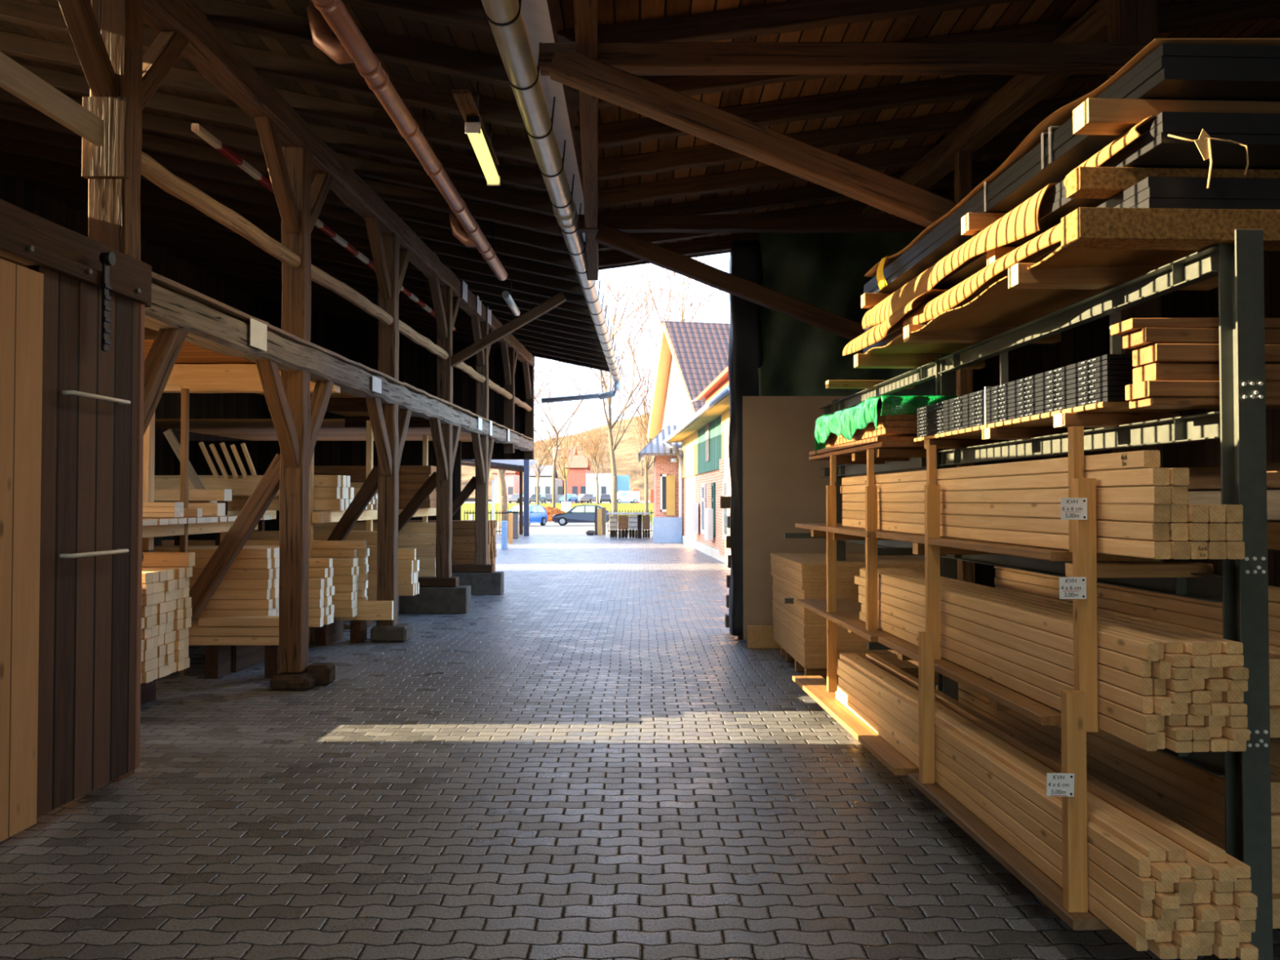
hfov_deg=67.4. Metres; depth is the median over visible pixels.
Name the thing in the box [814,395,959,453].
pack
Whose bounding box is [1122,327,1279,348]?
board
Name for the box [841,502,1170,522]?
square timber
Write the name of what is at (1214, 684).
batten
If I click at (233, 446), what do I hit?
leaning slat
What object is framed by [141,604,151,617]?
spruce timber
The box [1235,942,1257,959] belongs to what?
batten
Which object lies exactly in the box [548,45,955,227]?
strut
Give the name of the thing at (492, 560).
plank
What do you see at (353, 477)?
plank
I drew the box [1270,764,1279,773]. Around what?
square timber
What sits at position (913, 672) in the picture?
bearer
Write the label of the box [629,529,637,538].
footing stones
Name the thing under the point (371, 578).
plank
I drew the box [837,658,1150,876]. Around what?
batten
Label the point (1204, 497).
wrapped timber
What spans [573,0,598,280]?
beam
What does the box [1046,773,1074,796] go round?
card
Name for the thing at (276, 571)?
spruce timber
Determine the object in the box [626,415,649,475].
bare tree
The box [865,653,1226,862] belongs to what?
batten
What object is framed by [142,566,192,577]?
spruce timber
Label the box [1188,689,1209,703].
batten
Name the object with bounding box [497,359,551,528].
bare tree
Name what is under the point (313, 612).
spruce timber
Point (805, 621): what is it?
sheet
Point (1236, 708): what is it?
batten
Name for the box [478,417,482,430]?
notice
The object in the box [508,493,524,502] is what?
car
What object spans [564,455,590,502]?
house
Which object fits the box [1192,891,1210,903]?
batten
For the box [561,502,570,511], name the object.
utility box
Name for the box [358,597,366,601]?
spruce timber
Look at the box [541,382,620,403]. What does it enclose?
downpipe
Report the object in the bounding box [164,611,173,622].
spruce timber
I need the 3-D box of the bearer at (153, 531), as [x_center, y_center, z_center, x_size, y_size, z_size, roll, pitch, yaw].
[-4.401,0.465,9.092,0.100,0.118,3.402,0,-1,2]
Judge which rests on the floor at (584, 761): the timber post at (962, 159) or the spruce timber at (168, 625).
the timber post at (962, 159)
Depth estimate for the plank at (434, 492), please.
14.95 m
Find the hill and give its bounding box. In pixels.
[461,413,654,501]
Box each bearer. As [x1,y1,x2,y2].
[140,679,155,705]
[142,521,257,537]
[204,644,231,678]
[227,510,275,519]
[231,644,264,672]
[264,644,279,678]
[311,509,377,523]
[312,626,315,640]
[313,510,346,511]
[315,617,343,645]
[350,620,367,643]
[367,620,373,626]
[398,507,435,516]
[780,646,785,655]
[785,651,794,661]
[794,659,804,671]
[804,667,937,682]
[810,529,826,537]
[825,379,914,389]
[833,533,894,540]
[835,457,884,464]
[852,453,909,461]
[853,353,985,368]
[861,293,892,308]
[875,448,926,457]
[897,652,913,660]
[903,324,1061,343]
[912,542,997,555]
[924,439,1009,448]
[960,212,1007,235]
[982,427,1085,439]
[986,246,1018,265]
[988,697,1011,710]
[1008,262,1218,290]
[1053,413,1179,427]
[1065,562,1213,577]
[1066,166,1279,198]
[1071,97,1279,135]
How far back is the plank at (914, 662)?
7.37 m
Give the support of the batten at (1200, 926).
on the batten at (1205, 937)
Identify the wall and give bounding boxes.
[0,173,262,545]
[174,440,461,540]
[261,299,533,459]
[742,395,926,639]
[756,232,935,395]
[973,290,1194,587]
[1191,250,1279,586]
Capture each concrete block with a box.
[399,576,471,613]
[451,564,503,595]
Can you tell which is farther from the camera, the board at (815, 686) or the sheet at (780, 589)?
the sheet at (780, 589)
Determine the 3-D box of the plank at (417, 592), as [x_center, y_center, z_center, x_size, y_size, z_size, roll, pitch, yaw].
[-4.183,1.510,13.411,2.200,0.157,0.052,0,-1,2]
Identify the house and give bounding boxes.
[492,468,519,502]
[529,465,558,502]
[555,480,564,502]
[560,445,577,493]
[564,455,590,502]
[586,473,611,502]
[617,475,629,502]
[647,312,729,440]
[662,366,731,564]
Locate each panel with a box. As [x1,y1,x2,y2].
[862,176,1279,349]
[862,186,1279,353]
[863,43,1279,290]
[863,55,1279,293]
[864,132,1279,330]
[869,66,1279,293]
[878,197,1279,346]
[1038,121,1279,213]
[1040,111,1279,203]
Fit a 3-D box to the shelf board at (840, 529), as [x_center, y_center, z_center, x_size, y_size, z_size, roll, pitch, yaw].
[1.627,0.371,7.229,0.460,0.036,2.232,0,-1,-2]
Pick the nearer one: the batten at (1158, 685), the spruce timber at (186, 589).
the batten at (1158, 685)
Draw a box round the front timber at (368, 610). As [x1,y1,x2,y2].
[334,600,393,620]
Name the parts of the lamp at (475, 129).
hanger rod, hanger rod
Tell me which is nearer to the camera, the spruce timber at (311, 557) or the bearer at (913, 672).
the bearer at (913, 672)
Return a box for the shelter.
[461,459,537,534]
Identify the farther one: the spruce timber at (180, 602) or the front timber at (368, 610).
the front timber at (368, 610)
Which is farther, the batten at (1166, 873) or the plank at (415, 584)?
the plank at (415, 584)
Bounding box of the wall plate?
[142,0,534,366]
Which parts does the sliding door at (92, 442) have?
handle, handle, edge trim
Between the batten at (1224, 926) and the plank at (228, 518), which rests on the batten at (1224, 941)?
the batten at (1224, 926)
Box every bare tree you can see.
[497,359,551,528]
[532,419,573,505]
[533,331,619,508]
[533,426,559,465]
[542,421,591,502]
[568,407,595,450]
[572,419,615,503]
[574,413,608,467]
[575,426,623,473]
[585,245,714,515]
[607,360,657,515]
[620,387,650,424]
[622,253,729,355]
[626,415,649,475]
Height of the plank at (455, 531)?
0.137 m
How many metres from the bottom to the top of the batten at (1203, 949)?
0.038 m
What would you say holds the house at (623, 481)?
on the street at (465, 501)
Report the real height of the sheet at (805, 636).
0.032 m
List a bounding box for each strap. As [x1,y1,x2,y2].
[983,181,986,211]
[984,386,991,424]
[1040,132,1053,168]
[1048,125,1059,164]
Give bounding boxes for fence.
[464,510,523,534]
[607,510,653,533]
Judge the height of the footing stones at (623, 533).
0.376 m
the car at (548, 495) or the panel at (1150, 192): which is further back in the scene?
the car at (548, 495)
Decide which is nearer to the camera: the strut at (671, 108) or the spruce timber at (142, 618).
the strut at (671, 108)
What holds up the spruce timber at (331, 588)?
on the spruce timber
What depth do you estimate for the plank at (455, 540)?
17.50 m
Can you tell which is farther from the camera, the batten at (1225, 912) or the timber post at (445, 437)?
the timber post at (445, 437)
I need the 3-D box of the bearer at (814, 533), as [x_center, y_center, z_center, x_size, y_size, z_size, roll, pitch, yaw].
[1.693,0.439,8.004,0.520,0.065,0.090,0,-1,-2]
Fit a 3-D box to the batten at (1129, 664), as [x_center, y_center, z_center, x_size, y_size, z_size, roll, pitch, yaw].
[1.640,0.678,5.083,0.038,0.058,3.650,0,-1,-2]
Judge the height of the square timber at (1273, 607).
0.053 m
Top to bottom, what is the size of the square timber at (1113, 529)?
0.058 m
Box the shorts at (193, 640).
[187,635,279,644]
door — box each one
[0,258,44,841]
[28,265,144,817]
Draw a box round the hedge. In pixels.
[543,506,564,521]
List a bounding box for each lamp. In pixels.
[452,81,500,186]
[552,447,560,462]
[670,456,676,462]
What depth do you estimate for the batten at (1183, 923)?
3.04 m
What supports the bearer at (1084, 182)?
on the panel at (1150, 181)
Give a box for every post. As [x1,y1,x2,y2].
[57,0,189,782]
[173,535,179,545]
[188,115,333,672]
[215,501,227,546]
[220,532,226,542]
[257,520,264,530]
[308,450,314,644]
[327,217,411,626]
[365,420,373,531]
[398,275,461,577]
[422,435,428,522]
[452,315,493,564]
[491,480,494,519]
[500,342,517,453]
[521,362,534,458]
[523,459,529,536]
[595,506,605,534]
[728,240,763,639]
[954,150,975,583]
[1106,0,1164,563]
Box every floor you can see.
[0,534,1279,959]
[144,339,500,441]
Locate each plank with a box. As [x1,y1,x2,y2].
[142,517,195,523]
[142,518,177,524]
[142,519,148,525]
[148,519,157,525]
[157,519,168,524]
[177,518,186,524]
[195,517,204,523]
[200,516,217,522]
[202,515,237,519]
[204,517,211,522]
[217,516,226,521]
[226,516,235,521]
[247,531,377,545]
[253,530,361,531]
[261,515,269,519]
[313,522,435,533]
[314,465,435,474]
[314,474,431,482]
[358,520,490,528]
[366,546,377,559]
[366,587,377,599]
[367,560,377,573]
[367,573,377,587]
[373,520,493,528]
[377,491,433,499]
[397,533,435,545]
[397,545,435,556]
[397,548,415,559]
[397,560,413,572]
[397,572,412,583]
[397,583,414,595]
[398,499,434,507]
[399,482,435,491]
[412,572,414,583]
[413,560,417,571]
[413,571,416,583]
[414,582,417,595]
[415,556,435,568]
[415,559,419,571]
[416,582,418,594]
[417,568,435,576]
[433,491,436,499]
[451,543,489,551]
[451,551,489,559]
[451,559,489,564]
[452,528,490,536]
[452,536,490,543]
[489,542,493,551]
[489,550,493,558]
[490,557,494,564]
[491,528,494,535]
[493,542,496,550]
[808,436,917,455]
[808,441,923,460]
[878,636,1061,725]
[887,649,937,672]
[911,442,924,448]
[936,684,1279,878]
[958,683,1279,846]
[958,688,1279,864]
[1052,724,1279,831]
[1091,728,1279,813]
[1157,749,1279,798]
[1269,653,1279,675]
[1269,675,1279,689]
[1269,689,1279,705]
[1269,705,1279,724]
[1270,724,1279,737]
[1271,878,1279,893]
[1272,893,1279,915]
[1272,915,1279,928]
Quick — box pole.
[191,123,456,331]
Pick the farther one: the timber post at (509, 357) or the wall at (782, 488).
the timber post at (509, 357)
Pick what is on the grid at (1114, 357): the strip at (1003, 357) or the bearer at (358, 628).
the strip at (1003, 357)
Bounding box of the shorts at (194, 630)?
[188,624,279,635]
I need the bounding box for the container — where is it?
[649,488,653,502]
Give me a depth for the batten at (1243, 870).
3.05 m
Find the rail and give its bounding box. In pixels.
[141,151,531,411]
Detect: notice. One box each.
[249,317,266,351]
[372,375,381,393]
[462,280,467,302]
[476,295,481,315]
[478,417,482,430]
[487,306,491,325]
[489,420,492,435]
[507,428,510,441]
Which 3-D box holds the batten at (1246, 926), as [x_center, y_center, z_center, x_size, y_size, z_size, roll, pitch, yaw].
[1.827,1.448,4.999,0.058,0.038,3.950,0,-1,-2]
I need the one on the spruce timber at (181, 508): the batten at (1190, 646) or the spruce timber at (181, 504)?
the spruce timber at (181, 504)
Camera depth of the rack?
3.44 m
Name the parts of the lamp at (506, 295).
hanger rod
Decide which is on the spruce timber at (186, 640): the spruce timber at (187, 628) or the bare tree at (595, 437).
the spruce timber at (187, 628)
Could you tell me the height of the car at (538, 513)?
1.485 m
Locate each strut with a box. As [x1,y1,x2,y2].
[450,291,566,367]
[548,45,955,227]
[595,223,866,340]
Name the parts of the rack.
arm, arm, rail, rail, rail, arm, rail, rail, arm, rail, rail, rail, rail, foot plate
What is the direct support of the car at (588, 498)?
on the street at (465, 501)
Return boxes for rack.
[784,229,1273,959]
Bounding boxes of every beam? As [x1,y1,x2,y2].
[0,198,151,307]
[0,255,533,451]
[538,41,1149,75]
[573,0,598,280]
[577,213,926,233]
[720,496,730,508]
[724,613,729,627]
[725,535,730,547]
[725,594,728,607]
[726,574,730,587]
[727,515,729,528]
[727,555,731,568]
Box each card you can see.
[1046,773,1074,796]
[1058,577,1086,599]
[1060,497,1087,519]
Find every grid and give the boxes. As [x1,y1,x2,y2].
[916,354,1132,411]
[916,359,1132,414]
[916,364,1139,417]
[916,370,1133,421]
[916,375,1133,424]
[916,381,1133,428]
[916,386,1124,431]
[917,391,1124,435]
[917,396,1130,437]
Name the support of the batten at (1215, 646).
on the batten at (1217, 660)
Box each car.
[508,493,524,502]
[509,504,547,525]
[529,493,546,502]
[541,493,551,502]
[552,504,609,525]
[559,493,577,502]
[577,493,584,502]
[580,493,596,502]
[600,493,611,502]
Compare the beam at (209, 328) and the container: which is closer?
the beam at (209, 328)
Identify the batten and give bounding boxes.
[835,690,1147,951]
[836,666,1155,899]
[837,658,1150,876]
[837,684,1157,939]
[838,675,1152,916]
[840,653,1165,861]
[848,653,1186,862]
[854,575,1151,676]
[857,585,1152,695]
[858,594,1153,713]
[859,568,1158,661]
[859,611,1157,751]
[861,603,1157,733]
[862,567,1164,658]
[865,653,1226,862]
[871,662,1236,881]
[877,568,1183,653]
[880,568,1208,654]
[886,567,1222,653]
[898,568,1243,653]
[1147,675,1165,695]
[1147,939,1177,959]
[1148,874,1173,892]
[1150,861,1179,883]
[1151,658,1170,679]
[1151,693,1171,715]
[1151,712,1164,730]
[1151,890,1179,909]
[1151,914,1173,930]
[1152,902,1178,921]
[1153,930,1172,942]
[1155,730,1164,749]
[1160,652,1190,666]
[1161,723,1192,740]
[1163,688,1191,703]
[1164,714,1186,725]
[1164,735,1192,752]
[1164,859,1191,878]
[1165,678,1191,691]
[1170,666,1191,679]
[1170,939,1197,959]
[1171,702,1187,714]
[1171,928,1199,947]
[1172,889,1192,904]
[1173,877,1196,893]
[1173,917,1193,930]
[1177,904,1193,917]
[1180,652,1210,667]
[1182,852,1212,879]
[1183,724,1210,740]
[1184,713,1204,725]
[1187,666,1208,679]
[1187,678,1204,689]
[1187,702,1211,715]
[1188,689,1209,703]
[1189,875,1213,892]
[1190,739,1209,751]
[1191,902,1218,921]
[1191,915,1214,931]
[1191,928,1214,944]
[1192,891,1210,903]
[1197,944,1212,955]
[1202,688,1222,701]
[1202,724,1222,737]
[1204,677,1228,691]
[1204,715,1225,726]
[1205,653,1228,666]
[1206,666,1223,677]
[1208,701,1229,715]
[1208,737,1227,751]
[1208,901,1235,919]
[1209,876,1233,892]
[1209,889,1232,905]
[1212,942,1235,958]
[1213,929,1239,947]
[1214,919,1239,935]
[1217,652,1244,666]
[1219,700,1247,715]
[1219,736,1246,751]
[1220,676,1248,691]
[1221,725,1249,740]
[1222,666,1248,679]
[1222,690,1244,702]
[1223,853,1250,878]
[1225,715,1248,728]
[1230,902,1256,919]
[1231,890,1257,907]
[1233,877,1251,891]
[1233,916,1255,932]
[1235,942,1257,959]
[1237,932,1251,942]
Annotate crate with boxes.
[609,515,617,529]
[617,515,627,529]
[628,515,637,529]
[642,515,650,529]
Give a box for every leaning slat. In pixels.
[163,429,204,488]
[198,441,219,478]
[208,444,229,478]
[219,442,239,478]
[230,444,247,478]
[240,443,257,475]
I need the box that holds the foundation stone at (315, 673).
[270,662,335,691]
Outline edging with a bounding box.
[151,271,533,439]
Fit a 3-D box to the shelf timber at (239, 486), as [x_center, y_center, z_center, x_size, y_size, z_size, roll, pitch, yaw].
[-5.331,0.082,11.151,2.500,0.200,0.200,0,-1,0]
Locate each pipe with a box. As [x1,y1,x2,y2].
[306,0,507,280]
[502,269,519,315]
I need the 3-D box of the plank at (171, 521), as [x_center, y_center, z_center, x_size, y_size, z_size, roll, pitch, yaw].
[-5.252,0.367,8.504,2.238,0.050,0.155,0,-1,0]
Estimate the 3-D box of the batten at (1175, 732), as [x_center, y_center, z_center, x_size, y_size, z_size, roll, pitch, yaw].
[1.742,0.888,4.956,0.058,0.038,3.500,0,-1,-2]
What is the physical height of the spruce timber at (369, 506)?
0.067 m
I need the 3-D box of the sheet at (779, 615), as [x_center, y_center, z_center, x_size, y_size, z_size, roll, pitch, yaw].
[2.075,1.392,9.515,1.250,0.032,1.757,0,-1,-1]
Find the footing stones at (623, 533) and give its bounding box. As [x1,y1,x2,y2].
[617,529,627,538]
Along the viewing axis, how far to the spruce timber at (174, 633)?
7.70 m
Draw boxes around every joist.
[144,327,158,339]
[310,398,368,411]
[345,416,430,427]
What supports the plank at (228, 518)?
on the bearer at (153, 531)
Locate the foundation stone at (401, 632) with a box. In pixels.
[370,622,413,642]
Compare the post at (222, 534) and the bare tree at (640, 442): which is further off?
the bare tree at (640, 442)
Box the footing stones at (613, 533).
[609,529,617,537]
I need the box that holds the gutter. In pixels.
[480,0,622,383]
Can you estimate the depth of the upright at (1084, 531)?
3.53 m
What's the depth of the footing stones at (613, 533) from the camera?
41.39 m
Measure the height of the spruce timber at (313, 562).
0.097 m
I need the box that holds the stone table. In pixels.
[606,512,650,537]
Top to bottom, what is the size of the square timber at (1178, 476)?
0.058 m
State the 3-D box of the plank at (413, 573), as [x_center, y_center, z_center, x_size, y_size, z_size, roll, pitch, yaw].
[-4.207,1.346,13.246,2.200,0.157,0.052,0,-1,2]
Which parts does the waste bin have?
lid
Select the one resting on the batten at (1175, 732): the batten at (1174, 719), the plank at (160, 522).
the batten at (1174, 719)
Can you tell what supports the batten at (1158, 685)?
on the batten at (1162, 704)
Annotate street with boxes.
[464,501,649,502]
[495,523,653,534]
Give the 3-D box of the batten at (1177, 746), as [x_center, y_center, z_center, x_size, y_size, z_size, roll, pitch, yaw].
[1.741,0.929,4.981,0.060,0.038,3.550,0,-1,-2]
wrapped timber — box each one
[1023,462,1279,489]
[1044,489,1279,520]
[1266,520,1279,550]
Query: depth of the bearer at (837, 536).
7.25 m
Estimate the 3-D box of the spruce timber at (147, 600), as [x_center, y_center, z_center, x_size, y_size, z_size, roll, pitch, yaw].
[-5.017,0.910,7.327,2.600,0.080,0.096,0,-1,2]
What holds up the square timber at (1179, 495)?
on the square timber at (1178, 512)
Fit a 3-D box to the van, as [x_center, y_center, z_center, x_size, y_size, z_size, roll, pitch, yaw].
[-2.295,2.715,152.977,4.574,1.915,2.938,0,-1,0]
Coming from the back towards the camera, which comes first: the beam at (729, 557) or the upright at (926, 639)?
the beam at (729, 557)
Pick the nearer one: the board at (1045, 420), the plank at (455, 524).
the board at (1045, 420)
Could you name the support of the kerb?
on the street at (535, 528)
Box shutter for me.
[666,475,675,515]
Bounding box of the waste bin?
[506,511,519,538]
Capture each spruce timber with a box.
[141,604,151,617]
[141,617,144,628]
[141,639,144,650]
[141,650,143,662]
[141,659,151,671]
[141,670,153,683]
[142,502,179,506]
[142,506,179,511]
[142,511,183,516]
[142,512,179,517]
[142,552,195,566]
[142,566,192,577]
[142,567,185,577]
[142,568,173,580]
[142,568,174,578]
[142,570,166,581]
[142,571,159,582]
[142,572,152,583]
[142,582,152,595]
[142,594,153,605]
[142,626,151,639]
[143,637,153,649]
[143,648,151,661]
[144,615,153,627]
[151,592,159,604]
[151,603,157,614]
[151,614,157,625]
[151,625,158,636]
[151,635,158,647]
[151,646,157,658]
[151,657,158,669]
[151,668,158,679]
[152,582,159,593]
[153,545,204,546]
[153,546,279,546]
[153,546,279,557]
[153,547,271,558]
[154,475,341,486]
[154,488,231,501]
[154,501,217,502]
[155,613,166,624]
[155,623,165,635]
[156,666,165,678]
[157,602,166,613]
[157,634,164,645]
[157,644,165,656]
[157,655,164,667]
[158,581,164,591]
[159,591,164,602]
[161,540,366,548]
[162,590,172,601]
[163,600,172,612]
[163,642,173,654]
[164,579,174,591]
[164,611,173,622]
[164,622,172,633]
[164,632,171,644]
[164,653,174,665]
[164,664,171,675]
[170,630,176,641]
[171,589,177,599]
[171,599,176,610]
[171,661,176,673]
[173,578,177,589]
[173,618,183,630]
[173,648,185,661]
[174,577,185,588]
[174,608,183,619]
[174,639,184,650]
[175,628,185,639]
[175,659,184,671]
[176,587,182,599]
[176,598,183,608]
[177,507,202,517]
[179,502,183,506]
[179,506,183,511]
[182,586,189,597]
[182,596,191,608]
[182,617,191,628]
[183,607,191,617]
[184,577,189,586]
[184,637,188,648]
[184,647,188,657]
[184,657,189,668]
[185,627,188,637]
[187,547,278,558]
[188,502,225,515]
[188,578,271,589]
[189,568,273,578]
[189,588,271,599]
[191,558,271,568]
[191,619,198,626]
[196,608,272,619]
[203,599,272,609]
[227,498,343,510]
[231,487,340,498]
[270,597,279,608]
[271,557,279,568]
[271,577,279,588]
[271,587,279,598]
[272,608,276,615]
[273,568,279,577]
[308,558,332,567]
[308,567,333,577]
[308,568,328,577]
[308,578,324,588]
[308,588,324,598]
[308,597,323,608]
[308,607,324,617]
[308,617,323,626]
[311,549,356,557]
[311,557,357,566]
[313,475,346,487]
[313,548,367,556]
[322,577,330,586]
[323,586,329,596]
[323,605,328,615]
[323,614,330,624]
[324,595,330,605]
[328,604,333,613]
[328,613,333,623]
[329,586,334,595]
[331,583,355,591]
[331,600,354,608]
[332,558,355,566]
[332,566,354,575]
[332,574,355,583]
[332,591,354,600]
[333,608,355,617]
[340,487,346,498]
[344,498,348,510]
[346,475,350,487]
[346,487,348,498]
[348,487,354,498]
[350,482,364,488]
[353,591,357,599]
[354,488,359,493]
[354,566,359,574]
[355,589,364,598]
[356,556,365,564]
[356,564,366,573]
[356,582,359,590]
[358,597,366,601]
[359,573,367,582]
[359,581,364,590]
[364,580,368,588]
[367,504,373,509]
[370,498,374,504]
[373,504,377,509]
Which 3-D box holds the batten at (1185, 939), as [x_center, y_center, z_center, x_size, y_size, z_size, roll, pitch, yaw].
[1.641,1.489,4.982,0.058,0.038,3.950,0,-1,-2]
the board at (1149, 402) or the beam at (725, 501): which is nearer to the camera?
the board at (1149, 402)
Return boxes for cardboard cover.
[842,288,949,355]
[863,38,1279,277]
[864,245,1199,354]
[902,222,1061,327]
[1063,115,1155,187]
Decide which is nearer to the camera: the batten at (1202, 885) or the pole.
the batten at (1202, 885)
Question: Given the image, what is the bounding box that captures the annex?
[638,424,683,542]
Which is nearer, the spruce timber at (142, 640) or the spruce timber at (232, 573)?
the spruce timber at (142, 640)
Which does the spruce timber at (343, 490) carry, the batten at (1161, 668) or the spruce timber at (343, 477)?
the spruce timber at (343, 477)
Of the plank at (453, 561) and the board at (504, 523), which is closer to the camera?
the plank at (453, 561)
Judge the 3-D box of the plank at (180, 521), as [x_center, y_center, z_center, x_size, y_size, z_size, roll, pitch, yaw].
[-5.245,0.370,8.664,2.240,0.050,0.155,0,-1,0]
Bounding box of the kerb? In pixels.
[497,521,652,523]
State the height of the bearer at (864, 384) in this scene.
0.060 m
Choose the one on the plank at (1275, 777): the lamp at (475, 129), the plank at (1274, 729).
the plank at (1274, 729)
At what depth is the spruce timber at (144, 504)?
8.67 m
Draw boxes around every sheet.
[770,552,924,567]
[770,555,924,571]
[770,559,924,574]
[770,562,859,578]
[770,571,857,590]
[771,565,854,582]
[771,568,858,586]
[772,586,807,608]
[772,600,826,623]
[772,605,848,631]
[772,608,856,634]
[772,612,863,638]
[772,621,867,649]
[773,576,858,593]
[773,577,860,597]
[773,581,858,600]
[773,584,861,603]
[773,591,813,612]
[773,593,819,616]
[773,596,826,619]
[773,603,841,626]
[773,615,870,642]
[773,617,867,645]
[773,624,892,653]
[773,627,897,657]
[773,631,901,661]
[773,633,914,664]
[773,636,918,668]
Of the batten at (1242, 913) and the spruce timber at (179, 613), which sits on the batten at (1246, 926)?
the batten at (1242, 913)
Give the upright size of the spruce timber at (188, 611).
0.080 m
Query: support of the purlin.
attached to the ceiling
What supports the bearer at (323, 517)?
attached to the post at (312, 465)
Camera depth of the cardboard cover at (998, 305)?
4.78 m
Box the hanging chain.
[99,252,115,351]
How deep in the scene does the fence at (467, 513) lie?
45.96 m
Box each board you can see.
[0,51,104,146]
[163,363,340,393]
[501,520,507,549]
[508,512,512,543]
[690,502,698,533]
[704,508,713,540]
[747,625,780,648]
[792,675,919,775]
[795,523,897,537]
[796,599,896,641]
[875,532,1160,560]
[907,773,1111,930]
[914,401,1191,441]
[1061,207,1279,251]
[1110,317,1279,335]
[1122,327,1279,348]
[1124,380,1279,400]
[1128,397,1279,408]
[1132,343,1279,366]
[1133,363,1279,383]
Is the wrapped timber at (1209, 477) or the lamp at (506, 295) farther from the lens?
the lamp at (506, 295)
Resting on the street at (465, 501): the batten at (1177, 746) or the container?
the container
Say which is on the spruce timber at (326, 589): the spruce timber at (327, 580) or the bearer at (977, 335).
the spruce timber at (327, 580)
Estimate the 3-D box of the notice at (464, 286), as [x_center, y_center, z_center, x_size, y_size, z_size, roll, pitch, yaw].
[-2.727,-2.939,14.964,0.004,0.280,0.340,0,-1,2]
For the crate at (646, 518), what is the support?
on the footing stones at (646, 533)
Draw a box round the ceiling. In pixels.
[0,0,1279,372]
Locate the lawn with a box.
[461,502,653,521]
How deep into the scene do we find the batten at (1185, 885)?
3.02 m
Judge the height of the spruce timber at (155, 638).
0.080 m
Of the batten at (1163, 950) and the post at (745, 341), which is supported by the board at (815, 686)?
the batten at (1163, 950)
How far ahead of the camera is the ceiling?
8.53 m
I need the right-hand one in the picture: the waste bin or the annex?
the annex
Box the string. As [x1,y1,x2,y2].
[1167,128,1248,188]
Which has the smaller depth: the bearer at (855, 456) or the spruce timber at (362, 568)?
the bearer at (855, 456)
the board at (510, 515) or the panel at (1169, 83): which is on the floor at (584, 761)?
the board at (510, 515)
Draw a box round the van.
[617,490,639,502]
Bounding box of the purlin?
[862,0,1164,214]
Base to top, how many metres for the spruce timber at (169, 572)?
0.080 m
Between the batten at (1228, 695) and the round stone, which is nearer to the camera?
the batten at (1228, 695)
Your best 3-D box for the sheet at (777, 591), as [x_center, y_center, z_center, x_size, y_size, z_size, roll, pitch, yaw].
[2.075,1.157,9.516,1.250,0.032,1.764,0,-1,-1]
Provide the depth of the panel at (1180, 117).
3.39 m
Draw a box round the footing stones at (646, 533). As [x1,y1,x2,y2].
[642,529,649,538]
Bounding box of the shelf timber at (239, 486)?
[154,478,279,495]
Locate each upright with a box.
[826,485,836,691]
[830,454,836,498]
[865,486,878,630]
[866,448,874,486]
[918,631,934,783]
[924,484,941,659]
[926,444,936,484]
[1061,690,1088,912]
[1067,426,1084,551]
[1071,478,1097,732]
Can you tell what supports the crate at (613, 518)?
on the footing stones at (613, 533)
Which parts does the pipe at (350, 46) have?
hanger rod, hanger rod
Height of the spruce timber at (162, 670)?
0.080 m
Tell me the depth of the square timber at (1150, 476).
4.08 m
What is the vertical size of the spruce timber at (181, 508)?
0.044 m
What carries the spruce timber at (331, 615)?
on the bearer
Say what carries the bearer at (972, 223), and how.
on the panel at (1180, 117)
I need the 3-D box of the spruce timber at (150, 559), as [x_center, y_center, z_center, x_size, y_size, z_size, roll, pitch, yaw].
[-4.991,0.655,7.908,2.600,0.110,0.110,0,-1,0]
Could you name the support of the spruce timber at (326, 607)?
on the spruce timber at (326, 619)
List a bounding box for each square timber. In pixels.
[840,467,1169,493]
[841,450,1159,485]
[841,486,1171,503]
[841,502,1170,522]
[841,510,1168,540]
[841,518,1170,559]
[859,510,1188,540]
[883,467,1189,493]
[894,502,1187,522]
[904,502,1208,522]
[914,502,1225,522]
[924,502,1243,522]
[994,565,1279,617]
[994,577,1279,646]
[995,568,1279,631]
[995,586,1279,654]
[1157,540,1190,559]
[1170,486,1187,503]
[1176,540,1207,559]
[1179,522,1208,540]
[1186,521,1226,540]
[1194,540,1226,559]
[1212,540,1244,559]
[1216,522,1242,540]
[1267,585,1279,602]
[1270,737,1279,755]
[1270,752,1279,768]
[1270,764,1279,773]
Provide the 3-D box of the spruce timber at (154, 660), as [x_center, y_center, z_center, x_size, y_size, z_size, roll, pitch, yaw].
[-5.025,1.410,7.416,2.600,0.080,0.095,0,-1,2]
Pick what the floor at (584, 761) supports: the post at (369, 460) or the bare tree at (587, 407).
the post at (369, 460)
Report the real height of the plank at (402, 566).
0.157 m
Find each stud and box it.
[142,412,155,552]
[177,388,189,673]
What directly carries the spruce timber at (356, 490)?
on the spruce timber
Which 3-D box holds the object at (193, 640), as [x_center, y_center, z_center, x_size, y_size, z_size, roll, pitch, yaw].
[-3.803,1.493,8.991,0.980,0.078,0.220,0,-1,0]
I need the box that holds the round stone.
[585,530,595,535]
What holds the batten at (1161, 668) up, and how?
on the batten at (1158, 685)
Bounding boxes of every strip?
[876,256,887,289]
[1000,351,1008,384]
[1109,311,1121,354]
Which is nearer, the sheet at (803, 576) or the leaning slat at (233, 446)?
the sheet at (803, 576)
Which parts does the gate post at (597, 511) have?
frame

